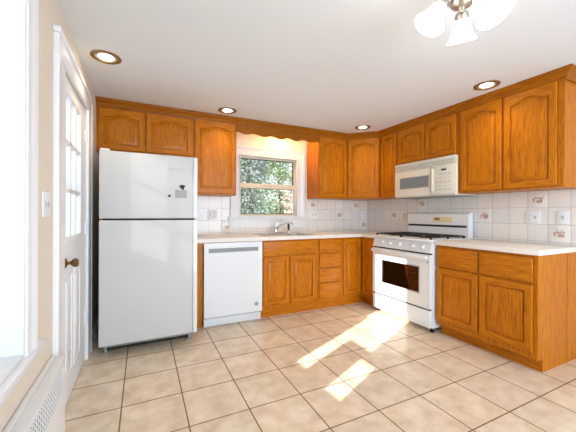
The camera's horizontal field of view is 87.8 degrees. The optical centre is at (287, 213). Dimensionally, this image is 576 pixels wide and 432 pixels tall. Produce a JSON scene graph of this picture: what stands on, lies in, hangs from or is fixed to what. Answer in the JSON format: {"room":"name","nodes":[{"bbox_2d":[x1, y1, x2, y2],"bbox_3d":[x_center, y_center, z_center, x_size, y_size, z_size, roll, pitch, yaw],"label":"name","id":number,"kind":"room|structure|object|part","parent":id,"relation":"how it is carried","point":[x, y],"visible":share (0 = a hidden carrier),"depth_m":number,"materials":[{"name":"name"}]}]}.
{"room":"kitchen","nodes":[
{"label":"kitchen","id":0,"kind":"room"},
{"bbox_2d":[0,0,99,431],"bbox_3d":[-0.892,0.025,0.761,0.120,2.290,5.348,0,0,-26],"label":"wall","id":1,"kind":"structure","parent":0,"point":[50,13],"depth_m":1.43,"materials":[{"name":"beige paint"}]},
{"bbox_2d":[0,0,25,385],"bbox_3d":[-0.880,-0.205,0.737,0.130,1.510,0.856,0,0,-26],"label":"window","id":2,"kind":"structure","parent":1,"relation":"in","point":[12,12],"depth_m":1.12,"materials":[{"name":"white paint"}]},
{"bbox_2d":[0,338,46,406],"bbox_3d":[-0.883,0.565,0.772,0.150,0.030,1.178,0,0,-26],"label":"trim","id":3,"kind":"structure","parent":1,"relation":"attached to","point":[9,384],"depth_m":1.05,"materials":[{"name":"white paint"}]},
{"bbox_2d":[25,0,38,356],"bbox_3d":[-0.816,-0.248,0.768,0.022,1.595,1.026,0,0,-26],"label":"trim","id":4,"kind":"structure","parent":1,"relation":"attached to","point":[32,6],"depth_m":1.19,"materials":[{"name":"white paint"}]},
{"bbox_2d":[42,191,51,216],"bbox_3d":[-1.127,-0.044,1.404,0.018,0.115,0.115,0,0,-26],"label":"light switch","id":5,"kind":"object","parent":1,"relation":"attached to","point":[46,203],"visible":1,"depth_m":1.38,"materials":[{"name":"white plastic"}]},
{"bbox_2d":[52,24,93,359],"bbox_3d":[-1.426,0.105,2.036,0.034,2.125,1.168,0,0,-26],"label":"trim","id":6,"kind":"structure","parent":1,"relation":"attached to","point":[64,61],"depth_m":1.68,"materials":[{"name":"white paint"}]},
{"bbox_2d":[65,76,87,406],"bbox_3d":[-1.442,0.166,2.051,0.114,1.987,0.742,0,0,-26],"label":"door","id":7,"kind":"structure","parent":1,"relation":"in","point":[76,136],"depth_m":2.03,"materials":[{"name":"white paint"}]},
{"bbox_3d":[-1.292,0.293,1.791,0.070,0.060,0.060,0,0,-26],"label":"knob","id":8,"kind":"part","parent":7,"relation":"part of","materials":[{"name":"gold metal"}]},
{"bbox_2d":[92,315,98,344],"bbox_3d":[-1.845,1.109,2.868,0.014,0.115,0.728,0,0,-26],"label":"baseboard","id":9,"kind":"structure","parent":1,"relation":"attached to","point":[95,328],"depth_m":2.81,"materials":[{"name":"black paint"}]},
{"bbox_2d":[100,132,361,234],"bbox_3d":[-0.403,0.026,4.049,3.873,2.290,0.140,0,0,-26],"label":"wall","id":10,"kind":"structure","parent":0,"point":[254,140],"depth_m":4.08,"materials":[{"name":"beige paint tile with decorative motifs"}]},
{"bbox_2d":[96,106,193,157],"bbox_3d":[-1.516,-0.844,3.244,0.918,0.448,0.331,0,0,-26],"label":"upper cabinet","id":11,"kind":"object","parent":10,"relation":"attached to","point":[116,129],"visible":0.98,"depth_m":3.08,"materials":[{"name":"brown wood"}]},
{"bbox_3d":[-1.662,-0.839,2.999,0.407,0.405,0.018,0,0,-26],"label":"door","id":12,"kind":"part","parent":11,"relation":"part of","materials":[{"name":"brown wood"}]},
{"bbox_3d":[-1.661,-0.839,2.998,0.284,0.282,0.015,0,0,-26],"label":"raised panel","id":13,"kind":"part","parent":11,"relation":"part of","materials":[{"name":"brown wood"}]},
{"bbox_3d":[-1.260,-0.837,3.194,0.459,0.405,0.018,0,0,-26],"label":"door","id":14,"kind":"part","parent":11,"relation":"part of","materials":[{"name":"brown wood"}]},
{"bbox_3d":[-1.259,-0.837,3.193,0.336,0.282,0.015,0,0,-26],"label":"raised panel","id":15,"kind":"part","parent":11,"relation":"part of","materials":[{"name":"brown wood"}]},
{"bbox_2d":[194,119,235,196],"bbox_3d":[-0.886,-0.642,3.546,0.477,0.847,0.323,0,0,-26],"label":"upper cabinet","id":16,"kind":"object","parent":10,"relation":"attached to","point":[214,142],"visible":0.98,"depth_m":3.40,"materials":[{"name":"brown wood"}]},
{"bbox_3d":[-0.822,-0.639,3.406,0.339,0.688,0.015,0,0,-26],"label":"raised panel","id":17,"kind":"part","parent":16,"relation":"part of","materials":[{"name":"brown wood"}]},
{"bbox_2d":[236,125,318,142],"bbox_3d":[-0.095,-0.988,3.758,1.129,0.104,0.019,0,0,-26],"label":"window valance","id":18,"kind":"object","parent":16,"relation":"attached to","point":[246,130],"visible":1,"depth_m":3.72,"materials":[{"name":"brown wood"}]},
{"bbox_2d":[230,145,304,216],"bbox_3d":[-0.249,-0.414,4.029,1.070,0.932,0.028,0,0,-26],"label":"trim","id":19,"kind":"structure","parent":10,"relation":"attached to","point":[240,149],"depth_m":4.06,"materials":[{"name":"white paint"}]},
{"bbox_2d":[229,219,305,228],"bbox_3d":[-0.249,0.127,4.031,1.111,0.120,0.026,0,0,-26],"label":"trim","id":20,"kind":"structure","parent":10,"relation":"attached to","point":[233,223],"depth_m":3.98,"materials":[{"name":"white paint"}]},
{"bbox_2d":[228,217,307,218],"bbox_3d":[-0.266,0.054,4.066,1.141,0.025,0.148,0,0,-26],"label":"trim","id":21,"kind":"structure","parent":10,"relation":"attached to","point":[228,217],"depth_m":3.98,"materials":[{"name":"white paint"}]},
{"bbox_2d":[239,154,297,216],"bbox_3d":[-0.272,-0.365,4.078,0.846,0.807,0.145,0,0,-26],"label":"window","id":22,"kind":"structure","parent":10,"relation":"in","point":[294,186],"depth_m":4.08,"materials":[{"name":"white paint"}]},
{"bbox_3d":[-0.283,-0.552,4.100,0.822,0.408,0.025,0,0,-26],"label":"sash","id":23,"kind":"part","parent":22,"relation":"part of","materials":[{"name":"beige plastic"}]},
{"bbox_3d":[-0.268,-0.188,4.068,0.822,0.429,0.030,0,0,-26],"label":"sash","id":24,"kind":"part","parent":22,"relation":"part of","materials":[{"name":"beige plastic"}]},
{"bbox_2d":[195,196,366,234],"bbox_3d":[0.008,0.021,4.165,2.804,0.472,0.009,0,0,-26],"label":"tile backsplash","id":25,"kind":"structure","parent":10,"relation":"attached to","point":[344,215],"depth_m":4.32,"materials":[{"name":"white tile"}]},
{"bbox_2d":[208,210,216,218],"bbox_3d":[-0.932,0.009,3.694,0.115,0.115,0.018,0,0,-26],"label":"wall outlet","id":26,"kind":"object","parent":25,"relation":"attached to","point":[212,214],"visible":1,"depth_m":3.70,"materials":[{"name":"white paint"}]},
{"bbox_2d":[311,211,317,218],"bbox_3d":[0.381,0.011,4.332,0.115,0.115,0.018,0,0,-26],"label":"light switch","id":27,"kind":"object","parent":25,"relation":"attached to","point":[314,214],"visible":1,"depth_m":4.34,"materials":[{"name":"white paint"}]},
{"bbox_2d":[325,211,328,218],"bbox_3d":[0.572,0.012,4.431,0.070,0.115,0.008,0,0,-26],"label":"wall outlet","id":28,"kind":"object","parent":25,"relation":"attached to","point":[326,212],"visible":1,"depth_m":4.43,"materials":[{"name":"white paint"}]},
{"bbox_2d":[307,136,346,199],"bbox_3d":[0.555,-0.637,4.245,0.465,0.847,0.323,0,0,-26],"label":"upper cabinet","id":29,"kind":"object","parent":10,"relation":"attached to","point":[326,158],"visible":0.99,"depth_m":4.11,"materials":[{"name":"brown wood"}]},
{"bbox_3d":[0.613,-0.637,4.125,0.465,0.847,0.018,0,0,-26],"label":"frame","id":30,"kind":"part","parent":29,"relation":"part of","materials":[{"name":"brown wood"}]},
{"bbox_3d":[0.622,-0.634,4.109,0.451,0.811,0.018,0,0,-26],"label":"door","id":31,"kind":"part","parent":29,"relation":"part of","materials":[{"name":"brown wood"}]},
{"bbox_3d":[0.623,-0.634,4.108,0.328,0.688,0.015,0,0,-26],"label":"raised panel","id":32,"kind":"part","parent":29,"relation":"part of","materials":[{"name":"brown wood"}]},
{"bbox_2d":[95,64,575,139],"bbox_3d":[0.407,-1.077,3.386,4.328,0.077,1.783,0,0,9],"label":"crown molding","id":33,"kind":"structure","parent":10,"relation":"attached to","point":[568,72],"depth_m":3.14,"materials":[{"name":"brown wood"}]},
{"bbox_2d":[337,138,386,200],"bbox_3d":[1.114,-0.635,4.351,0.626,0.847,0.621,0,0,-26],"label":"upper cabinet","id":34,"kind":"object","parent":10,"relation":"attached to","point":[363,155],"visible":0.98,"depth_m":4.13,"materials":[{"name":"brown wood"}]},
{"bbox_3d":[1.040,-0.632,4.137,0.294,0.688,0.015,0,0,19],"label":"raised panel","id":35,"kind":"part","parent":34,"relation":"part of","materials":[{"name":"brown wood"}]},
{"bbox_3d":[1.045,-0.635,4.153,0.445,0.847,0.012,0,0,19],"label":"frame","id":36,"kind":"part","parent":34,"relation":"part of","materials":[{"name":"brown wood"}]},
{"bbox_3d":[1.040,-0.632,4.138,0.417,0.811,0.018,0,0,19],"label":"door","id":37,"kind":"part","parent":34,"relation":"part of","materials":[{"name":"brown wood"}]},
{"bbox_2d":[57,0,575,133],"bbox_3d":[0.796,-1.155,1.589,3.873,0.080,5.608,0,0,-26],"label":"ceiling","id":38,"kind":"structure","parent":0,"point":[341,66],"depth_m":2.08,"materials":[{"name":"white paint"}]},
{"bbox_2d":[90,50,121,64],"bbox_3d":[-1.302,-1.117,2.140,0.196,0.010,0.196,0,0,-26],"label":"recessed light","id":39,"kind":"object","parent":38,"relation":"in","point":[103,56],"visible":1,"depth_m":2.13,"materials":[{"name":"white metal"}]},
{"bbox_2d":[218,107,236,113],"bbox_3d":[-0.654,-1.114,3.238,0.196,0.010,0.196,0,0,-26],"label":"recessed light","id":40,"kind":"object","parent":38,"relation":"in","point":[226,110],"visible":1,"depth_m":3.22,"materials":[{"name":"beige plastic"}]},
{"bbox_2d":[355,125,370,129],"bbox_3d":[0.961,-1.109,3.844,0.196,0.010,0.196,0,0,-26],"label":"recessed light","id":41,"kind":"object","parent":38,"relation":"in","point":[360,127],"visible":1,"depth_m":3.83,"materials":[{"name":"white glass"}]},
{"bbox_2d":[415,0,515,45],"bbox_3d":[0.825,-0.970,1.375,0.394,0.289,0.372,0,0,-26],"label":"ceiling fixture","id":42,"kind":"object","parent":38,"relation":"attached to","point":[489,13],"visible":1,"depth_m":1.39,"materials":[{"name":"white glass"}]},
{"bbox_3d":[0.667,-0.921,1.406,0.137,0.142,0.138,0,0,-26],"label":"lamp shade","id":43,"kind":"part","parent":42,"relation":"part of","materials":[{"name":"white glass"}]},
{"bbox_3d":[0.690,-0.940,1.405,0.066,0.082,0.057,0,0,-26],"label":"bulb","id":44,"kind":"part","parent":42,"relation":"part of","materials":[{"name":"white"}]},
{"bbox_3d":[0.890,-0.920,1.538,0.135,0.142,0.136,0,0,-26],"label":"lamp shade","id":45,"kind":"part","parent":42,"relation":"part of","materials":[{"name":"white glass"}]},
{"bbox_3d":[0.870,-0.939,1.310,0.058,0.082,0.063,0,0,8],"label":"bulb","id":46,"kind":"part","parent":42,"relation":"part of","materials":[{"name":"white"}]},
{"bbox_3d":[0.888,-0.907,1.277,0.153,0.165,0.153,0,0,14],"label":"lamp shade","id":47,"kind":"part","parent":42,"relation":"part of","materials":[{"name":"white glass"}]},
{"bbox_2d":[473,80,500,89],"bbox_3d":[1.713,-1.106,2.581,0.196,0.010,0.196,0,0,-26],"label":"recessed light","id":48,"kind":"object","parent":38,"relation":"in","point":[490,84],"visible":1,"depth_m":2.57,"materials":[{"name":"beige plastic"}]},
{"bbox_2d":[65,302,575,431],"bbox_3d":[0.787,1.205,1.589,3.873,0.060,5.608,0,0,-26],"label":"floor","id":49,"kind":"structure","parent":0,"point":[354,367],"depth_m":2.08,"materials":[{"name":"tile"}]},
{"bbox_2d":[3,355,65,431],"bbox_3d":[-0.663,0.936,0.494,0.060,0.460,2.266,0,0,-26],"label":"radiator cover","id":50,"kind":"object","parent":49,"relation":"on","point":[42,409],"visible":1,"depth_m":1.25,"materials":[{"name":"white metal"}]},
{"bbox_2d":[29,369,62,431],"bbox_3d":[-0.631,0.818,0.484,0.003,0.125,2.200,0,0,-26],"label":"grille","id":51,"kind":"object","parent":50,"relation":"attached to","point":[41,422],"depth_m":1.27,"materials":[{"name":"white metal"}]},
{"bbox_2d":[98,148,197,354],"bbox_3d":[-1.337,0.322,2.900,0.754,1.692,0.855,0,0,-26],"label":"refrigerator","id":52,"kind":"object","parent":49,"relation":"on","point":[148,237],"visible":1,"depth_m":2.51,"materials":[{"name":"white metal"}]},
{"bbox_3d":[-1.170,0.556,2.554,0.754,1.008,0.065,0,0,-26],"label":"fridge door","id":53,"kind":"part","parent":52,"relation":"part of","materials":[{"name":"white metal"}]},
{"bbox_3d":[-1.167,-0.234,2.554,0.754,0.545,0.065,0,0,-26],"label":"freezer door","id":54,"kind":"part","parent":52,"relation":"part of","materials":[{"name":"white metal"}]},
{"bbox_3d":[-1.235,1.123,2.684,0.694,0.066,0.015,0,0,-26],"label":"kick plate","id":55,"kind":"part","parent":52,"relation":"part of","materials":[{"name":"black"}]},
{"bbox_2d":[175,190,186,197],"bbox_3d":[-0.939,-0.175,2.627,0.095,0.068,0.002,0,0,-26],"label":"paper note","id":56,"kind":"object","parent":52,"relation":"attached to","point":[178,193],"visible":1,"depth_m":2.62,"materials":[{"name":"grey paper"}]},
{"bbox_3d":[-0.835,0.558,2.686,0.035,1.002,0.030,0,0,-26],"label":"edge handle","id":57,"kind":"part","parent":52,"relation":"part of","materials":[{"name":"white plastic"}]},
{"bbox_3d":[-0.833,-0.233,2.686,0.035,0.539,0.030,0,0,-26],"label":"edge handle","id":58,"kind":"part","parent":52,"relation":"part of","materials":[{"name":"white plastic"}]},
{"bbox_2d":[197,243,202,327],"bbox_3d":[-1.025,0.732,3.300,0.069,0.874,0.570,0,0,-26],"label":"filler panel","id":59,"kind":"object","parent":49,"relation":"on","point":[199,245],"visible":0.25,"depth_m":3.05,"materials":[{"name":"brown wood"}]},
{"bbox_2d":[203,241,261,327],"bbox_3d":[-0.697,0.733,3.428,0.626,0.866,0.606,0,0,-26],"label":"dishwasher","id":60,"kind":"object","parent":49,"relation":"on","point":[232,271],"visible":0.99,"depth_m":3.15,"materials":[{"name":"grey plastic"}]},
{"bbox_3d":[-0.588,1.119,3.202,0.618,0.096,0.025,0,0,-26],"label":"kick panel","id":61,"kind":"part","parent":60,"relation":"part of","materials":[{"name":"white metal"}]},
{"bbox_2d":[260,239,317,317],"bbox_3d":[-0.089,0.735,3.744,0.735,0.874,0.589,0,0,-26],"label":"base cabinet","id":62,"kind":"object","parent":49,"relation":"on","point":[289,267],"visible":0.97,"depth_m":3.48,"materials":[{"name":"brown wood"}]},
{"bbox_3d":[-0.132,0.763,3.405,0.205,0.425,0.015,0,0,-26],"label":"raised panel","id":63,"kind":"part","parent":62,"relation":"part of","materials":[{"name":"brown wood"}]},
{"bbox_3d":[-0.132,0.763,3.405,0.328,0.548,0.018,0,0,-26],"label":"door","id":64,"kind":"part","parent":62,"relation":"part of","materials":[{"name":"brown wood"}]},
{"bbox_3d":[0.031,0.393,3.484,0.688,0.156,0.018,0,0,-26],"label":"false drawer","id":65,"kind":"part","parent":62,"relation":"part of","materials":[{"name":"brown wood"}]},
{"bbox_3d":[0.182,0.764,3.557,0.227,0.425,0.015,0,0,-26],"label":"raised panel","id":66,"kind":"part","parent":62,"relation":"part of","materials":[{"name":"brown wood"}]},
{"bbox_3d":[0.182,0.764,3.558,0.350,0.548,0.018,0,0,-26],"label":"door","id":67,"kind":"part","parent":62,"relation":"part of","materials":[{"name":"brown wood"}]},
{"bbox_2d":[316,238,341,308],"bbox_3d":[0.402,0.737,3.982,0.353,0.874,0.589,0,0,-26],"label":"base cabinet","id":68,"kind":"object","parent":49,"relation":"on","point":[329,249],"visible":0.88,"depth_m":3.72,"materials":[{"name":"brown wood"}]},
{"bbox_3d":[0.527,0.394,3.725,0.319,0.152,0.018,0,0,-26],"label":"drawer","id":69,"kind":"part","parent":68,"relation":"part of","materials":[{"name":"brown wood"}]},
{"bbox_3d":[0.526,0.572,3.725,0.319,0.156,0.018,0,0,-26],"label":"drawer","id":70,"kind":"part","parent":68,"relation":"part of","materials":[{"name":"brown wood"}]},
{"bbox_3d":[0.526,0.756,3.725,0.319,0.164,0.018,0,0,-26],"label":"drawer","id":71,"kind":"part","parent":68,"relation":"part of","materials":[{"name":"brown wood"}]},
{"bbox_3d":[0.525,0.948,3.725,0.319,0.183,0.018,0,0,-26],"label":"drawer","id":72,"kind":"part","parent":68,"relation":"part of","materials":[{"name":"brown wood"}]},
{"bbox_2d":[340,237,373,304],"bbox_3d":[1.034,0.739,4.151,0.928,0.874,0.838,0,0,-26],"label":"base cabinet","id":73,"kind":"object","parent":49,"relation":"on","point":[357,255],"visible":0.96,"depth_m":3.86,"materials":[{"name":"brown wood"}]},
{"bbox_2d":[197,230,381,242],"bbox_3d":[0.218,0.278,3.773,2.740,0.040,0.882,0,0,-26],"label":"countertop","id":74,"kind":"structure","parent":73,"relation":"on","point":[213,238],"depth_m":3.53,"materials":[{"name":"beige laminate"}]},
{"bbox_2d":[269,220,293,232],"bbox_3d":[-0.089,0.168,3.932,0.326,0.166,0.131,0,0,1],"label":"faucet","id":75,"kind":"object","parent":74,"relation":"on","point":[275,227],"visible":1,"depth_m":3.91,"materials":[{"name":"silver metal"}]},
{"bbox_2d":[252,232,314,235],"bbox_3d":[-0.066,0.339,3.762,0.680,0.176,0.495,0,0,-26],"label":"sink","id":76,"kind":"object","parent":74,"relation":"in","point":[290,233],"visible":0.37,"depth_m":3.86,"materials":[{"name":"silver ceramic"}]},
{"bbox_3d":[0.824,0.689,3.891,0.322,0.774,0.018,0,0,-26],"label":"frame","id":77,"kind":"part","parent":73,"relation":"part of","materials":[{"name":"brown wood"}]},
{"bbox_3d":[0.829,0.680,3.872,0.278,0.721,0.018,0,0,-26],"label":"door","id":78,"kind":"part","parent":73,"relation":"part of","materials":[{"name":"brown wood"}]},
{"bbox_3d":[0.829,0.680,3.871,0.159,0.602,0.015,0,0,-26],"label":"raised panel","id":79,"kind":"part","parent":73,"relation":"part of","materials":[{"name":"brown wood"}]},
{"bbox_3d":[1.040,0.689,3.836,0.018,0.774,0.268,0,0,-26],"label":"frame","id":80,"kind":"part","parent":73,"relation":"part of","materials":[{"name":"brown wood"}]},
{"bbox_3d":[1.026,0.681,3.821,0.018,0.721,0.232,0,0,-26],"label":"door","id":81,"kind":"part","parent":73,"relation":"part of","materials":[{"name":"brown wood"}]},
{"bbox_3d":[1.025,0.681,3.821,0.015,0.602,0.113,0,0,-26],"label":"raised panel","id":82,"kind":"part","parent":73,"relation":"part of","materials":[{"name":"brown wood"}]},
{"bbox_2d":[371,213,472,332],"bbox_3d":[1.492,0.583,3.429,0.707,1.190,0.820,0,0,-26],"label":"gas range","id":83,"kind":"object","parent":49,"relation":"on","point":[404,263],"visible":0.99,"depth_m":3.25,"materials":[{"name":"white metal"}]},
{"bbox_3d":[1.194,0.432,3.284,0.044,0.034,0.788,0,0,-26],"label":"door handle","id":84,"kind":"part","parent":83,"relation":"part of","materials":[{"name":"white metal"}]},
{"bbox_3d":[1.218,0.669,3.283,0.009,0.289,0.555,0,0,-26],"label":"window trim","id":85,"kind":"part","parent":83,"relation":"part of","materials":[{"name":"grey plastic"}]},
{"bbox_3d":[1.228,1.041,3.302,0.036,0.172,0.806,0,0,-26],"label":"storage drawer","id":86,"kind":"part","parent":83,"relation":"part of","materials":[{"name":"white metal"}]},
{"bbox_3d":[1.228,0.672,3.301,0.038,0.534,0.806,0,0,-26],"label":"oven door","id":87,"kind":"part","parent":83,"relation":"part of","materials":[{"name":"white metal"}]},
{"bbox_3d":[1.258,0.336,3.315,0.098,0.104,0.810,0,0,-26],"label":"control panel","id":88,"kind":"part","parent":83,"relation":"part of","materials":[{"name":"white metal"}]},
{"bbox_2d":[373,234,467,242],"bbox_3d":[1.476,0.269,3.421,0.594,0.025,0.820,0,0,-26],"label":"cooktop","id":89,"kind":"object","parent":83,"relation":"in","point":[408,238],"depth_m":3.23,"materials":[{"name":"white metal"}]},
{"bbox_3d":[1.788,0.064,3.467,0.007,0.060,0.245,0,0,-26],"label":"clock panel","id":90,"kind":"part","parent":83,"relation":"part of","materials":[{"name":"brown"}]},
{"bbox_2d":[437,245,575,372],"bbox_3d":[1.917,0.742,2.694,0.636,0.874,0.834,0,0,-26],"label":"base cabinet","id":91,"kind":"object","parent":49,"relation":"on","point":[519,308],"visible":0.98,"depth_m":2.39,"materials":[{"name":"brown wood"}]},
{"bbox_3d":[1.544,0.777,2.751,0.015,0.379,0.271,0,0,-26],"label":"raised panel","id":92,"kind":"part","parent":91,"relation":"part of","materials":[{"name":"brown wood"}]},
{"bbox_3d":[1.546,0.416,2.751,0.018,0.180,0.394,0,0,-26],"label":"drawer","id":93,"kind":"part","parent":91,"relation":"part of","materials":[{"name":"brown wood"}]},
{"bbox_3d":[1.545,0.777,2.751,0.018,0.502,0.394,0,0,-26],"label":"door","id":94,"kind":"part","parent":91,"relation":"part of","materials":[{"name":"brown wood"}]},
{"bbox_3d":[1.651,0.691,2.578,0.018,0.774,0.810,0,0,-26],"label":"frame","id":95,"kind":"part","parent":91,"relation":"part of","materials":[{"name":"brown wood"}]},
{"bbox_2d":[435,239,575,255],"bbox_3d":[1.913,0.284,2.682,0.642,0.040,0.862,0,0,-26],"label":"countertop","id":96,"kind":"structure","parent":91,"relation":"on","point":[537,249],"depth_m":2.50,"materials":[{"name":"beige laminate"}]},
{"bbox_3d":[1.721,0.778,2.386,0.015,0.379,0.267,0,0,-26],"label":"raised panel","id":97,"kind":"part","parent":91,"relation":"part of","materials":[{"name":"brown wood"}]},
{"bbox_3d":[1.724,0.417,2.386,0.018,0.180,0.390,0,0,-26],"label":"drawer","id":98,"kind":"part","parent":91,"relation":"part of","materials":[{"name":"brown wood"}]},
{"bbox_3d":[1.722,0.778,2.386,0.018,0.502,0.390,0,0,-26],"label":"door","id":99,"kind":"part","parent":91,"relation":"part of","materials":[{"name":"brown wood"}]},
{"bbox_3d":[2.102,0.743,2.333,0.617,0.874,0.024,0,0,-26],"label":"panel","id":100,"kind":"part","parent":91,"relation":"part of","materials":[{"name":"brown wood"}]},
{"bbox_3d":[2.484,0.036,2.400,0.120,2.290,5.348,0,0,-26],"label":"wall","id":101,"kind":"structure","parent":0,"visible":0},
{"bbox_2d":[380,132,397,198],"bbox_3d":[1.455,-0.634,3.996,0.324,0.847,0.308,0,0,-26],"label":"upper cabinet","id":102,"kind":"object","parent":101,"relation":"attached to","point":[389,143],"visible":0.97,"depth_m":3.91,"materials":[{"name":"brown wood"}]},
{"bbox_3d":[1.317,-0.631,3.927,0.015,0.692,0.153,0,0,-26],"label":"raised panel","id":103,"kind":"part","parent":102,"relation":"part of","materials":[{"name":"brown wood"}]},
{"bbox_2d":[398,113,458,164],"bbox_3d":[1.699,-0.833,3.493,0.324,0.448,0.805,0,0,-26],"label":"upper cabinet","id":104,"kind":"object","parent":101,"relation":"attached to","point":[436,138],"visible":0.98,"depth_m":3.36,"materials":[{"name":"brown wood"}]},
{"bbox_3d":[1.476,-0.831,3.600,0.015,0.288,0.268,0,0,-26],"label":"raised panel","id":105,"kind":"part","parent":104,"relation":"part of","materials":[{"name":"brown wood"}]},
{"bbox_3d":[1.477,-0.831,3.600,0.018,0.411,0.391,0,0,-26],"label":"door","id":106,"kind":"part","parent":104,"relation":"part of","materials":[{"name":"brown wood"}]},
{"bbox_2d":[395,154,475,198],"bbox_3d":[1.662,-0.398,3.450,0.408,0.418,0.833,0,0,-26],"label":"microwave oven","id":107,"kind":"object","parent":104,"relation":"attached to","point":[435,177],"visible":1,"depth_m":3.29,"materials":[{"name":"beige plastic"}]},
{"bbox_3d":[1.456,-0.355,3.505,0.029,0.300,0.510,0,0,-26],"label":"door","id":108,"kind":"part","parent":107,"relation":"part of","materials":[{"name":"beige plastic"}]},
{"bbox_3d":[1.559,-0.362,3.232,0.032,0.250,0.026,0,0,-26],"label":"door handle","id":109,"kind":"part","parent":107,"relation":"part of","materials":[{"name":"beige plastic"}]},
{"bbox_3d":[1.681,-0.192,3.481,0.315,0.006,0.775,0,0,-26],"label":"underside panel","id":110,"kind":"part","parent":107,"relation":"part of","materials":[{"name":"grey plastic"}]},
{"bbox_3d":[1.633,-0.355,3.138,0.031,0.300,0.296,0,0,-26],"label":"control panel","id":111,"kind":"part","parent":107,"relation":"part of","materials":[{"name":"beige plastic"}]},
{"bbox_3d":[1.649,-0.830,3.248,0.018,0.411,0.373,0,0,-26],"label":"door","id":112,"kind":"part","parent":104,"relation":"part of","materials":[{"name":"brown wood"}]},
{"bbox_3d":[1.648,-0.830,3.247,0.015,0.288,0.250,0,0,-26],"label":"raised panel","id":113,"kind":"part","parent":104,"relation":"part of","materials":[{"name":"brown wood"}]},
{"bbox_2d":[367,189,575,245],"bbox_3d":[1.827,0.028,3.603,0.009,0.472,2.594,0,0,-26],"label":"tile backsplash","id":114,"kind":"structure","parent":101,"relation":"attached to","point":[497,216],"depth_m":2.98,"materials":[{"name":"white tile"}]},
{"bbox_2d":[402,211,405,219],"bbox_3d":[1.584,0.023,4.088,0.008,0.115,0.070,0,0,-26],"label":"wall outlet","id":115,"kind":"object","parent":114,"relation":"attached to","point":[403,212],"visible":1,"depth_m":4.08,"materials":[{"name":"white paint"}]},
{"bbox_2d":[525,211,539,223],"bbox_3d":[2.235,0.032,2.736,0.018,0.115,0.115,0,0,-26],"label":"wall outlet","id":116,"kind":"object","parent":114,"relation":"attached to","point":[531,217],"visible":1,"depth_m":2.74,"materials":[{"name":"white paint"}]},
{"bbox_2d":[557,211,568,224],"bbox_3d":[2.330,0.033,2.539,0.018,0.115,0.085,0,0,-26],"label":"light switch","id":117,"kind":"object","parent":114,"relation":"attached to","point":[562,216],"visible":1,"depth_m":2.54,"materials":[{"name":"white paint"}]},
{"bbox_2d":[458,79,575,193],"bbox_3d":[2.063,-0.632,2.744,0.324,0.847,0.858,0,0,-26],"label":"upper cabinet","id":118,"kind":"object","parent":101,"relation":"attached to","point":[525,141],"visible":0.99,"depth_m":2.55,"materials":[{"name":"brown wood"}]},
{"bbox_3d":[1.836,-0.628,2.858,0.015,0.686,0.262,0,0,-26],"label":"raised panel","id":119,"kind":"part","parent":118,"relation":"part of","materials":[{"name":"brown wood"}]},
{"bbox_3d":[1.837,-0.628,2.859,0.018,0.809,0.385,0,0,-26],"label":"door","id":120,"kind":"part","parent":118,"relation":"part of","materials":[{"name":"brown wood"}]},
{"bbox_3d":[2.010,-0.628,2.501,0.015,0.686,0.260,0,0,-26],"label":"raised panel","id":121,"kind":"part","parent":118,"relation":"part of","materials":[{"name":"brown wood"}]},
{"bbox_3d":[2.010,-0.628,2.501,0.018,0.809,0.383,0,0,-26],"label":"door","id":122,"kind":"part","parent":118,"relation":"part of","materials":[{"name":"brown wood"}]},
{"label":"outside","id":123,"kind":"structure","parent":0,"visible":0},
{"bbox_3d":[-0.941,1.769,4.215,30.000,0.100,35.600,0,0,-26],"label":"ground","id":124,"kind":"structure","parent":123,"visible":0},
{"bbox_2d":[241,159,256,212],"bbox_3d":[-3.136,-1.471,14.742,3.401,6.391,3.220,0,0,-26],"label":"leafy tree","id":125,"kind":"object","parent":124,"relation":"on","point":[243,159],"visible":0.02,"depth_m":14.71,"materials":[{"name":"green plant"}]},
{"bbox_2d":[241,159,283,213],"bbox_3d":[-0.934,-0.541,7.353,1.934,4.547,1.982,0,0,-17],"label":"leafy tree","id":126,"kind":"object","parent":124,"relation":"on","point":[249,205],"visible":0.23,"depth_m":7.21,"materials":[{"name":"green plant"}]},
{"bbox_2d":[251,161,291,213],"bbox_3d":[-0.275,-1.012,10.555,2.432,5.493,2.458,0,0,-33],"label":"leafy tree","id":127,"kind":"object","parent":124,"relation":"on","point":[283,174],"visible":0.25,"depth_m":10.16,"materials":[{"name":"green plant"}]},
{"bbox_2d":[252,161,291,213],"bbox_3d":[-0.453,-1.439,15.936,3.442,6.346,3.345,0,0,-26],"label":"leafy tree","id":128,"kind":"object","parent":124,"relation":"on","point":[290,172],"visible":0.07,"depth_m":15.67,"materials":[{"name":"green plant"}]},
{"bbox_2d":[274,181,291,213],"bbox_3d":[0.354,0.424,6.490,1.430,2.629,1.432,0,0,-26],"label":"leafy tree","id":129,"kind":"object","parent":124,"relation":"on","point":[288,204],"visible":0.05,"depth_m":6.43,"materials":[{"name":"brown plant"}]}
]}

